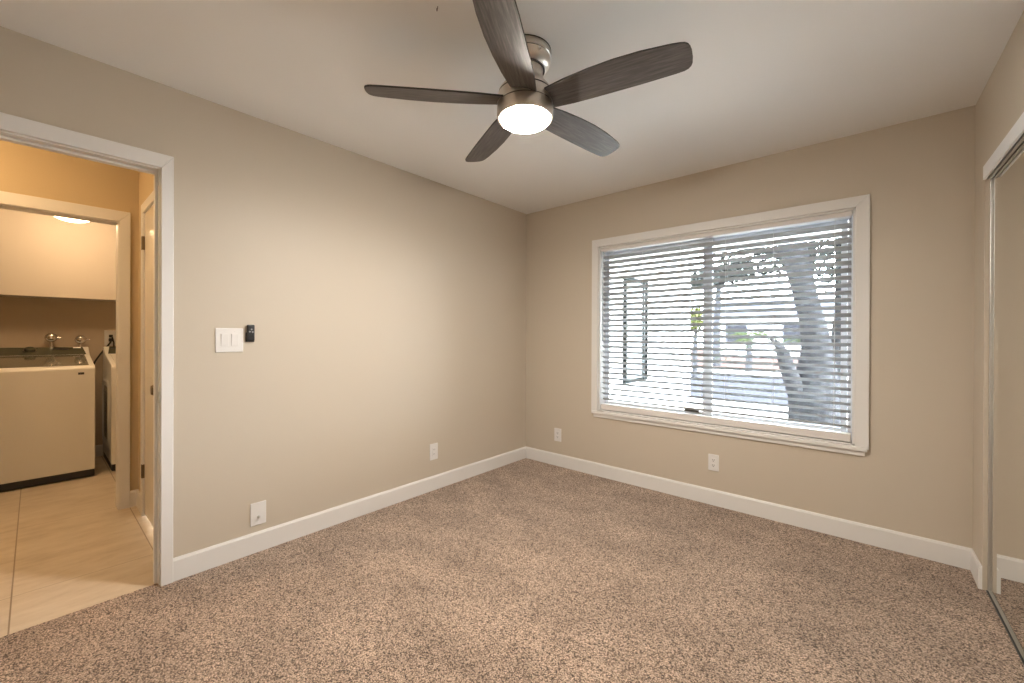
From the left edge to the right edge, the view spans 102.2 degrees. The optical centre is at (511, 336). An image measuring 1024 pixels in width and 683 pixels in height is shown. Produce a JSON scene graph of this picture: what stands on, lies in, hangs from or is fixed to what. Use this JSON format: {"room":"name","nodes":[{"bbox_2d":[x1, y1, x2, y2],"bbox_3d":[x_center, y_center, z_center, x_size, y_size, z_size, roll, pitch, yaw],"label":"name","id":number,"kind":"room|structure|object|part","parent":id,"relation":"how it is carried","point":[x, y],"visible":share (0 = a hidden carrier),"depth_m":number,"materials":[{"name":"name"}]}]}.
{"room":"empty bedroom","nodes":[
{"label":"empty bedroom","id":0,"kind":"room"},
{"bbox_2d":[0,305,115,444],"bbox_3d":[-4.686,0.046,3.600,0.080,2.395,3.250,0,0,41],"label":"wall","id":1,"kind":"structure","parent":0,"point":[20,326],"depth_m":3.97,"materials":[{"name":"beige paint"}]},
{"bbox_2d":[44,333,60,346],"bbox_3d":[-4.316,0.389,3.886,0.108,0.848,0.105,0,0,41],"label":"water valve","id":2,"kind":"object","parent":1,"relation":"attached to","point":[51,337],"visible":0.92,"depth_m":3.85,"materials":[{"name":"silver metal"}]},
{"bbox_3d":[-4.292,0.007,3.865,0.048,0.084,0.105,0,0,41],"label":"handle","id":3,"kind":"part","parent":2,"relation":"part of","materials":[{"name":"silver metal"}]},
{"bbox_2d":[0,208,115,308],"bbox_3d":[-4.362,-0.715,3.658,0.325,0.865,2.560,0,0,41],"label":"upper cabinet","id":4,"kind":"object","parent":1,"relation":"attached to","point":[46,260],"visible":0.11,"depth_m":3.73,"materials":[{"name":"beige laminate"}]},
{"bbox_3d":[-4.481,-0.322,3.760,0.015,0.077,2.560,0,0,41],"label":"hanging rail","id":5,"kind":"part","parent":4,"relation":"part of","materials":[{"name":"beige paint"}]},
{"bbox_2d":[74,335,89,346],"bbox_3d":[-4.191,0.408,4.030,0.108,0.848,0.105,0,0,41],"label":"water valve","id":6,"kind":"object","parent":1,"relation":"attached to","point":[80,339],"visible":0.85,"depth_m":3.99,"materials":[{"name":"silver metal"}]},
{"bbox_2d":[95,444,102,456],"bbox_3d":[-4.648,1.150,3.580,0.013,0.128,3.070,0,0,41],"label":"baseboard","id":7,"kind":"structure","parent":1,"relation":"attached to","point":[98,448],"depth_m":4.15,"materials":[{"name":"white paint"}]},
{"bbox_2d":[104,330,115,345],"bbox_3d":[-4.093,0.011,4.216,0.009,0.157,0.092,0,0,41],"label":"outlet","id":8,"kind":"object","parent":1,"relation":"attached to","point":[107,333],"visible":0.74,"depth_m":4.20,"materials":[{"name":"white plastic"}]},
{"bbox_3d":[-4.057,0.136,4.194,0.074,0.318,0.042,0,0,41],"label":"plug","id":9,"kind":"object","parent":8,"relation":"attached to","visible":0},
{"bbox_2d":[94,338,112,364],"bbox_3d":[-4.114,0.354,4.142,0.057,0.682,0.171,0,0,41],"label":"power cord","id":10,"kind":"object","parent":9,"relation":"hanging from","point":[110,339],"visible":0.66,"depth_m":4.13,"materials":[{"name":"black plastic"}]},
{"bbox_2d":[0,140,138,490],"bbox_3d":[-3.489,0.007,2.107,0.110,2.490,2.558,0,0,41],"label":"wall","id":11,"kind":"structure","parent":0,"point":[24,170],"depth_m":2.78,"materials":[{"name":"beige paint"}]},
{"bbox_2d":[0,191,129,509],"bbox_3d":[-3.061,0.173,2.591,0.125,2.100,0.976,0,0,41],"label":"door frame","id":12,"kind":"structure","parent":11,"relation":"attached to","point":[10,201],"depth_m":2.88,"materials":[{"name":"white paint"}]},
{"bbox_2d":[138,172,153,490],"bbox_3d":[-2.173,0.011,2.593,1.243,2.490,0.100,0,0,41],"label":"wall","id":13,"kind":"structure","parent":0,"point":[146,181],"depth_m":2.91,"materials":[{"name":"beige paint"}]},
{"bbox_2d":[130,489,139,511],"bbox_3d":[-2.614,1.158,2.886,0.203,0.132,0.058,0,0,41],"label":"baseboard","id":14,"kind":"structure","parent":13,"relation":"attached to","point":[134,494],"depth_m":2.93,"materials":[{"name":"white paint"}]},
{"bbox_2d":[140,190,153,526],"bbox_3d":[-2.172,0.167,2.536,0.913,2.119,0.163,0,0,41],"label":"door","id":15,"kind":"structure","parent":13,"relation":"in","point":[147,208],"depth_m":2.73,"materials":[{"name":"white paint"}]},
{"bbox_3d":[-2.181,0.141,2.529,0.540,1.630,0.005,0,0,41],"label":"panel","id":16,"kind":"part","parent":15,"relation":"part of","materials":[{"name":"beige paint"}]},
{"bbox_2d":[0,26,526,557],"bbox_3d":[-1.137,0.015,2.756,0.110,2.490,3.780,0,0,41],"label":"wall","id":17,"kind":"structure","parent":0,"point":[385,304],"depth_m":2.51,"materials":[{"name":"beige paint"}]},
{"bbox_2d":[0,112,173,585],"bbox_3d":[-2.016,0.172,1.742,0.146,2.115,0.902,0,0,41],"label":"door frame","id":18,"kind":"structure","parent":17,"relation":"attached to","point":[13,129],"depth_m":2.01,"materials":[{"name":"white paint"}]},
{"bbox_3d":[-1.720,0.293,2.013,0.044,0.056,0.003,0,0,41],"label":"strike plate","id":19,"kind":"part","parent":18,"relation":"part of","materials":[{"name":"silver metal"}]},
{"bbox_2d":[215,328,242,351],"bbox_3d":[-1.518,0.018,2.223,0.012,0.129,0.128,0,0,41],"label":"light switch","id":20,"kind":"object","parent":17,"relation":"attached to","point":[226,339],"visible":1,"depth_m":2.22,"materials":[{"name":"white plastic"}]},
{"bbox_2d":[246,325,254,341],"bbox_3d":[-1.449,-0.020,2.291,0.027,0.096,0.043,0,0,41],"label":"remote control","id":21,"kind":"object","parent":17,"relation":"attached to","point":[250,334],"visible":1,"depth_m":2.28,"materials":[{"name":"black plastic"}]},
{"bbox_2d":[250,500,265,526],"bbox_3d":[-1.427,0.996,2.329,0.020,0.128,0.080,0,0,41],"label":"outlet","id":22,"kind":"object","parent":17,"relation":"attached to","point":[258,509],"visible":1,"depth_m":2.33,"materials":[{"name":"white plastic"}]},
{"bbox_2d":[173,446,525,581],"bbox_3d":[-0.768,1.164,3.096,0.013,0.132,2.781,0,0,41],"label":"baseboard","id":23,"kind":"structure","parent":17,"relation":"attached to","point":[201,560],"depth_m":2.58,"materials":[{"name":"white paint"}]},
{"bbox_2d":[430,443,437,460],"bbox_3d":[-0.618,0.907,3.271,0.009,0.128,0.078,0,0,41],"label":"wall outlet","id":24,"kind":"object","parent":17,"relation":"attached to","point":[433,447],"visible":1,"depth_m":3.27,"materials":[{"name":"white plastic"}]},
{"bbox_2d":[0,456,1023,682],"bbox_3d":[-1.385,1.241,2.031,7.075,0.060,5.200,0,0,41],"label":"floor","id":25,"kind":"structure","parent":0,"point":[526,570],"depth_m":1.91,"materials":[{"name":"carpet"}]},
{"bbox_2d":[0,347,94,491],"bbox_3d":[-4.086,0.644,3.533,0.731,1.111,0.693,0,0,41],"label":"washing machine","id":26,"kind":"object","parent":25,"relation":"on","point":[47,394],"visible":1,"depth_m":3.37,"materials":[{"name":"white metal"}]},
{"bbox_3d":[-4.031,0.205,3.485,0.473,0.080,0.623,0,0,41],"label":"lid","id":27,"kind":"part","parent":26,"relation":"part of","materials":[{"name":"brown"}]},
{"bbox_2d":[102,346,115,470],"bbox_3d":[-3.582,0.644,4.131,0.730,1.111,0.692,0,0,41],"label":"dryer","id":28,"kind":"object","parent":25,"relation":"on","point":[109,353],"visible":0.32,"depth_m":3.75,"materials":[{"name":"white metal"}]},
{"bbox_3d":[-3.838,0.712,3.911,0.360,0.490,0.004,0,0,41],"label":"plate","id":29,"kind":"part","parent":28,"relation":"part of","materials":[{"name":"grey"}]},
{"bbox_3d":[-3.533,0.205,4.097,0.445,0.080,0.610,0,0,41],"label":"lid","id":30,"kind":"part","parent":28,"relation":"part of","materials":[{"name":"white metal"}]},
{"bbox_2d":[0,0,1023,213],"bbox_3d":[0.295,-1.262,1.517,3.885,0.080,3.780,0,0,41],"label":"ceiling","id":31,"kind":"structure","parent":0,"point":[764,77],"depth_m":1.87,"materials":[{"name":"white paint"}]},
{"bbox_2d":[364,0,692,161],"bbox_3d":[0.093,-1.068,1.794,1.271,0.311,1.254,0,0,41],"label":"ceiling fan","id":32,"kind":"object","parent":31,"relation":"hanging from","point":[525,101],"visible":1,"depth_m":1.67,"materials":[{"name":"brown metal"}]},
{"bbox_3d":[-0.321,-1.014,1.739,0.569,0.040,0.146,1,0,-6],"label":"blade","id":33,"kind":"part","parent":32,"relation":"part of","materials":[{"name":"brown wood"}]},
{"bbox_3d":[-0.099,-1.012,2.127,0.146,0.040,0.569,1,0,-24],"label":"blade","id":34,"kind":"part","parent":32,"relation":"part of","materials":[{"name":"brown wood"}]},
{"bbox_3d":[-0.021,-1.008,1.409,0.146,0.040,0.569,1,0,12],"label":"blade","id":35,"kind":"part","parent":32,"relation":"part of","materials":[{"name":"brown wood"}]},
{"bbox_3d":[0.337,-1.004,2.035,0.569,0.040,0.146,1,0,-42],"label":"blade","id":36,"kind":"part","parent":32,"relation":"part of","materials":[{"name":"brown wood"}]},
{"bbox_3d":[0.386,-1.002,1.592,0.569,0.040,0.146,1,0,30],"label":"blade","id":37,"kind":"part","parent":32,"relation":"part of","materials":[{"name":"brown wood"}]},
{"bbox_2d":[526,105,975,548],"bbox_3d":[1.572,-0.001,3.023,3.855,2.640,0.170,0,0,41],"label":"wall","id":38,"kind":"structure","parent":0,"point":[915,475],"depth_m":2.48,"materials":[{"name":"beige paint"}]},
{"bbox_2d":[554,428,560,441],"bbox_3d":[0.430,0.922,3.892,0.078,0.122,0.009,0,0,41],"label":"wall outlet","id":39,"kind":"object","parent":38,"relation":"attached to","point":[557,432],"visible":1,"depth_m":3.89,"materials":[{"name":"white plastic"}]},
{"bbox_2d":[708,454,718,471],"bbox_3d":[1.461,0.912,2.999,0.071,0.118,0.009,0,0,41],"label":"wall outlet","id":40,"kind":"object","parent":38,"relation":"attached to","point":[713,460],"visible":1,"depth_m":3.00,"materials":[{"name":"white plastic"}]},
{"bbox_2d":[591,194,869,455],"bbox_3d":[1.458,-0.070,3.102,1.853,1.549,0.200,0,0,41],"label":"window","id":41,"kind":"structure","parent":38,"relation":"in","point":[860,205],"depth_m":2.76,"materials":[{"name":"white paint"}]},
{"bbox_3d":[1.181,-0.073,3.401,0.876,1.345,0.026,0,0,41],"label":"sash","id":42,"kind":"part","parent":41,"relation":"part of","materials":[{"name":"clear glass"}]},
{"bbox_2d":[601,211,852,441],"bbox_3d":[1.431,-0.067,3.074,1.694,1.403,0.066,0,0,41],"label":"window blind","id":43,"kind":"object","parent":41,"relation":"attached to","point":[787,429],"visible":1,"depth_m":2.93,"materials":[{"name":"white plastic"}]},
{"bbox_3d":[0.855,-0.072,3.580,0.002,1.375,0.055,0,0,41],"label":"ladder cord","id":44,"kind":"part","parent":43,"relation":"part of","materials":[{"name":"white fabric"}]},
{"bbox_3d":[1.079,-0.071,3.386,0.002,1.375,0.055,0,0,41],"label":"ladder cord","id":45,"kind":"part","parent":43,"relation":"part of","materials":[{"name":"white fabric"}]},
{"bbox_3d":[1.306,-0.070,3.190,0.002,1.375,0.055,0,0,41],"label":"ladder cord","id":46,"kind":"part","parent":43,"relation":"part of","materials":[{"name":"white fabric"}]},
{"bbox_3d":[1.432,0.611,3.079,1.690,0.048,0.052,0,0,41],"label":"rail","id":47,"kind":"part","parent":43,"relation":"part of","materials":[{"name":"white plastic"}]},
{"bbox_3d":[1.545,-0.068,2.982,0.002,1.375,0.055,0,0,41],"label":"ladder cord","id":48,"kind":"part","parent":43,"relation":"part of","materials":[{"name":"white fabric"}]},
{"bbox_3d":[1.767,-0.067,2.791,0.002,1.375,0.055,0,0,41],"label":"ladder cord","id":49,"kind":"part","parent":43,"relation":"part of","materials":[{"name":"white fabric"}]},
{"bbox_3d":[2.012,-0.065,2.578,0.002,1.375,0.055,0,0,41],"label":"ladder cord","id":50,"kind":"part","parent":43,"relation":"part of","materials":[{"name":"white fabric"}]},
{"bbox_3d":[1.808,-0.069,2.895,0.840,1.345,0.024,0,0,41],"label":"fixed sash","id":51,"kind":"part","parent":41,"relation":"part of","materials":[{"name":"clear glass"}]},
{"bbox_2d":[526,447,971,569],"bbox_3d":[1.277,1.172,3.157,3.025,0.132,0.013,0,0,41],"label":"baseboard","id":52,"kind":"structure","parent":38,"relation":"attached to","point":[926,548],"depth_m":2.72,"materials":[{"name":"white paint"}]},
{"bbox_2d":[684,404,847,424],"bbox_3d":[2.723,1.353,7.138,60.000,0.120,2.100,0,0,41],"label":"yard","id":53,"kind":"structure","parent":0,"point":[689,405],"depth_m":7.11,"materials":[{"name":"white"}]},
{"bbox_2d":[610,256,689,408],"bbox_3d":[0.323,-0.072,7.412,4.000,2.950,4.830,0,0,41],"label":"wall","id":54,"kind":"structure","parent":53,"relation":"on","point":[679,286],"depth_m":6.82,"materials":[{"name":"white paint"}]},
{"bbox_2d":[620,278,651,392],"bbox_3d":[1.828,-0.037,6.026,0.090,1.620,0.915,0,0,41],"label":"window","id":55,"kind":"structure","parent":54,"relation":"in","point":[639,300],"depth_m":6.03,"materials":[{"name":"black metal"}]},
{"bbox_3d":[1.799,-0.098,6.051,0.006,1.440,0.655,0,0,41],"label":"pane","id":56,"kind":"part","parent":55,"relation":"part of","materials":[{"name":"grey"}]},
{"bbox_3d":[1.975,-0.097,6.239,0.028,1.440,0.030,0,0,41],"label":"sash","id":57,"kind":"part","parent":55,"relation":"part of","materials":[{"name":"black metal"}]},
{"bbox_2d":[973,11,1023,590],"bbox_3d":[1.251,0.029,0.688,0.100,2.490,3.782,0,0,40],"label":"wall","id":58,"kind":"structure","parent":0,"point":[999,106],"depth_m":2.00,"materials":[{"name":"beige paint"}]},
{"bbox_2d":[970,549,981,588],"bbox_3d":[2.347,1.179,2.092,0.013,0.132,0.222,0,0,41],"label":"baseboard","id":59,"kind":"structure","parent":58,"relation":"attached to","point":[975,565],"depth_m":2.06,"materials":[{"name":"white paint"}]},
{"bbox_2d":[983,112,1023,179],"bbox_3d":[1.475,-0.793,1.029,0.010,0.065,2.534,0,0,40],"label":"trim","id":60,"kind":"structure","parent":58,"relation":"attached to","point":[1017,130],"depth_m":1.71,"materials":[{"name":"white paint"}]},
{"bbox_2d":[986,133,1023,664],"bbox_3d":[1.511,0.228,0.997,0.096,2.014,2.530,0,0,40],"label":"door track","id":61,"kind":"object","parent":58,"relation":"attached to","point":[1019,142],"visible":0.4,"depth_m":1.74,"materials":[{"name":"grey metal"}]},
{"bbox_2d":[987,141,1023,658],"bbox_3d":[1.887,0.228,1.484,0.024,1.982,1.296,0,0,40],"label":"door","id":62,"kind":"structure","parent":61,"relation":"attached to","point":[1005,573],"depth_m":1.76,"materials":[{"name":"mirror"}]},
{"bbox_3d":[1.883,1.215,1.486,0.023,0.007,1.268,0,0,40],"label":"rail","id":63,"kind":"part","parent":62,"relation":"part of","materials":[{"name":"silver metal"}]},
{"bbox_3d":[-3.994,-1.187,3.002,1.837,0.080,3.250,0,0,41],"label":"ceiling","id":64,"kind":"structure","parent":0,"visible":0},
{"bbox_2d":[54,216,88,222],"bbox_3d":[-3.538,-1.036,3.329,0.296,0.219,0.296,0,0,41],"label":"lamp","id":65,"kind":"object","parent":64,"relation":"attached to","point":[61,218],"visible":0.2,"depth_m":3.31,"materials":[{"name":"white glass"}]},
{"label":"outside","id":66,"kind":"structure","parent":0,"visible":0},
{"bbox_2d":[690,368,847,379],"bbox_3d":[9.139,1.378,14.546,80.000,0.180,2.900,0,0,41],"label":"sidewalk","id":67,"kind":"structure","parent":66,"point":[699,369],"depth_m":14.91,"materials":[{"name":"concrete"}]},
{"bbox_2d":[716,332,780,371],"bbox_3d":[8.646,0.542,15.162,2.296,1.553,2.352,0,0,41],"label":"palm plant","id":68,"kind":"object","parent":67,"relation":"on","point":[736,333],"visible":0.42,"depth_m":15.04,"materials":[{"name":"green plant"}]},
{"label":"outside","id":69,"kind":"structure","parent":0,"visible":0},
{"bbox_2d":[690,350,797,368],"bbox_3d":[12.284,1.326,33.452,100.000,0.210,29.800,0,0,41],"label":"yard","id":70,"kind":"structure","parent":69,"point":[699,351],"depth_m":21.09,"materials":[{"name":"white"}]},
{"bbox_2d":[690,262,755,365],"bbox_3d":[8.936,-0.990,17.785,2.712,4.599,1.806,0,0,32],"label":"tree","id":71,"kind":"object","parent":70,"relation":"on","point":[716,277],"visible":0.16,"depth_m":17.66,"materials":[{"name":"green plant"}]},
{"bbox_2d":[702,297,833,355],"bbox_3d":[17.720,-0.529,25.967,10.000,3.700,7.000,0,0,41],"label":"house","id":72,"kind":"structure","parent":70,"relation":"on","point":[822,304],"depth_m":24.66,"materials":[{"name":"white paint"}]},
{"bbox_3d":[13.758,-0.242,25.366,1.080,0.980,0.025,0,0,41],"label":"pane","id":73,"kind":"part","parent":72,"relation":"part of","materials":[{"name":"glass"}]},
{"bbox_3d":[16.026,-0.229,23.402,1.080,0.980,0.025,0,0,41],"label":"pane","id":74,"kind":"part","parent":72,"relation":"part of","materials":[{"name":"glass"}]},
{"bbox_2d":[783,339,800,355],"bbox_3d":[12.014,0.638,16.171,2.552,1.383,2.658,0,0,41],"label":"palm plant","id":75,"kind":"object","parent":70,"relation":"on","point":[786,340],"visible":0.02,"depth_m":16.58,"materials":[{"name":"green plant"}]},
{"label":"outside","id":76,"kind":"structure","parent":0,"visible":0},
{"bbox_3d":[3.334,1.325,3.414,6.200,0.100,2.730,0,0,41],"label":"patio","id":77,"kind":"object","parent":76,"visible":0},
{"bbox_2d":[713,237,848,431],"bbox_3d":[3.747,-0.861,4.989,3.341,4.461,3.018,0,0,41],"label":"tree","id":78,"kind":"object","parent":77,"relation":"on","point":[821,405],"visible":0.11,"depth_m":4.71,"materials":[{"name":"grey plant"}]},
{"bbox_3d":[4.685,0.157,2.582,0.120,2.250,0.120,0,0,41],"label":"patio","id":79,"kind":"object","parent":77,"relation":"on","visible":0},
{"bbox_2d":[611,220,848,264],"bbox_3d":[3.057,-1.048,3.993,4.600,0.180,0.140,0,0,41],"label":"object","id":80,"kind":"structure","parent":79,"relation":"on","point":[848,220],"depth_m":4.44,"materials":[{"name":"white paint"}]},
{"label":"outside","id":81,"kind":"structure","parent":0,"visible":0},
{"bbox_2d":[690,398,847,420],"bbox_3d":[3.656,1.344,8.215,80.000,0.140,0.750,0,0,41],"label":"sidewalk","id":82,"kind":"structure","parent":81,"point":[759,406],"depth_m":7.70,"materials":[{"name":"concrete"}]},
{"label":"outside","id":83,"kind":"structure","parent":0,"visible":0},
{"bbox_2d":[690,374,847,409],"bbox_3d":[6.045,1.391,10.974,80.000,0.150,6.550,0,0,41],"label":"street","id":84,"kind":"structure","parent":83,"point":[699,376],"depth_m":10.37,"materials":[{"name":"white asphalt"}]},
{"bbox_2d":[690,304,702,377],"bbox_3d":[5.685,0.141,12.847,0.556,2.337,0.734,0,0,41],"label":"shrub","id":85,"kind":"object","parent":84,"relation":"on","point":[691,309],"visible":0.43,"depth_m":12.77,"materials":[{"name":"green plant"}]}
]}

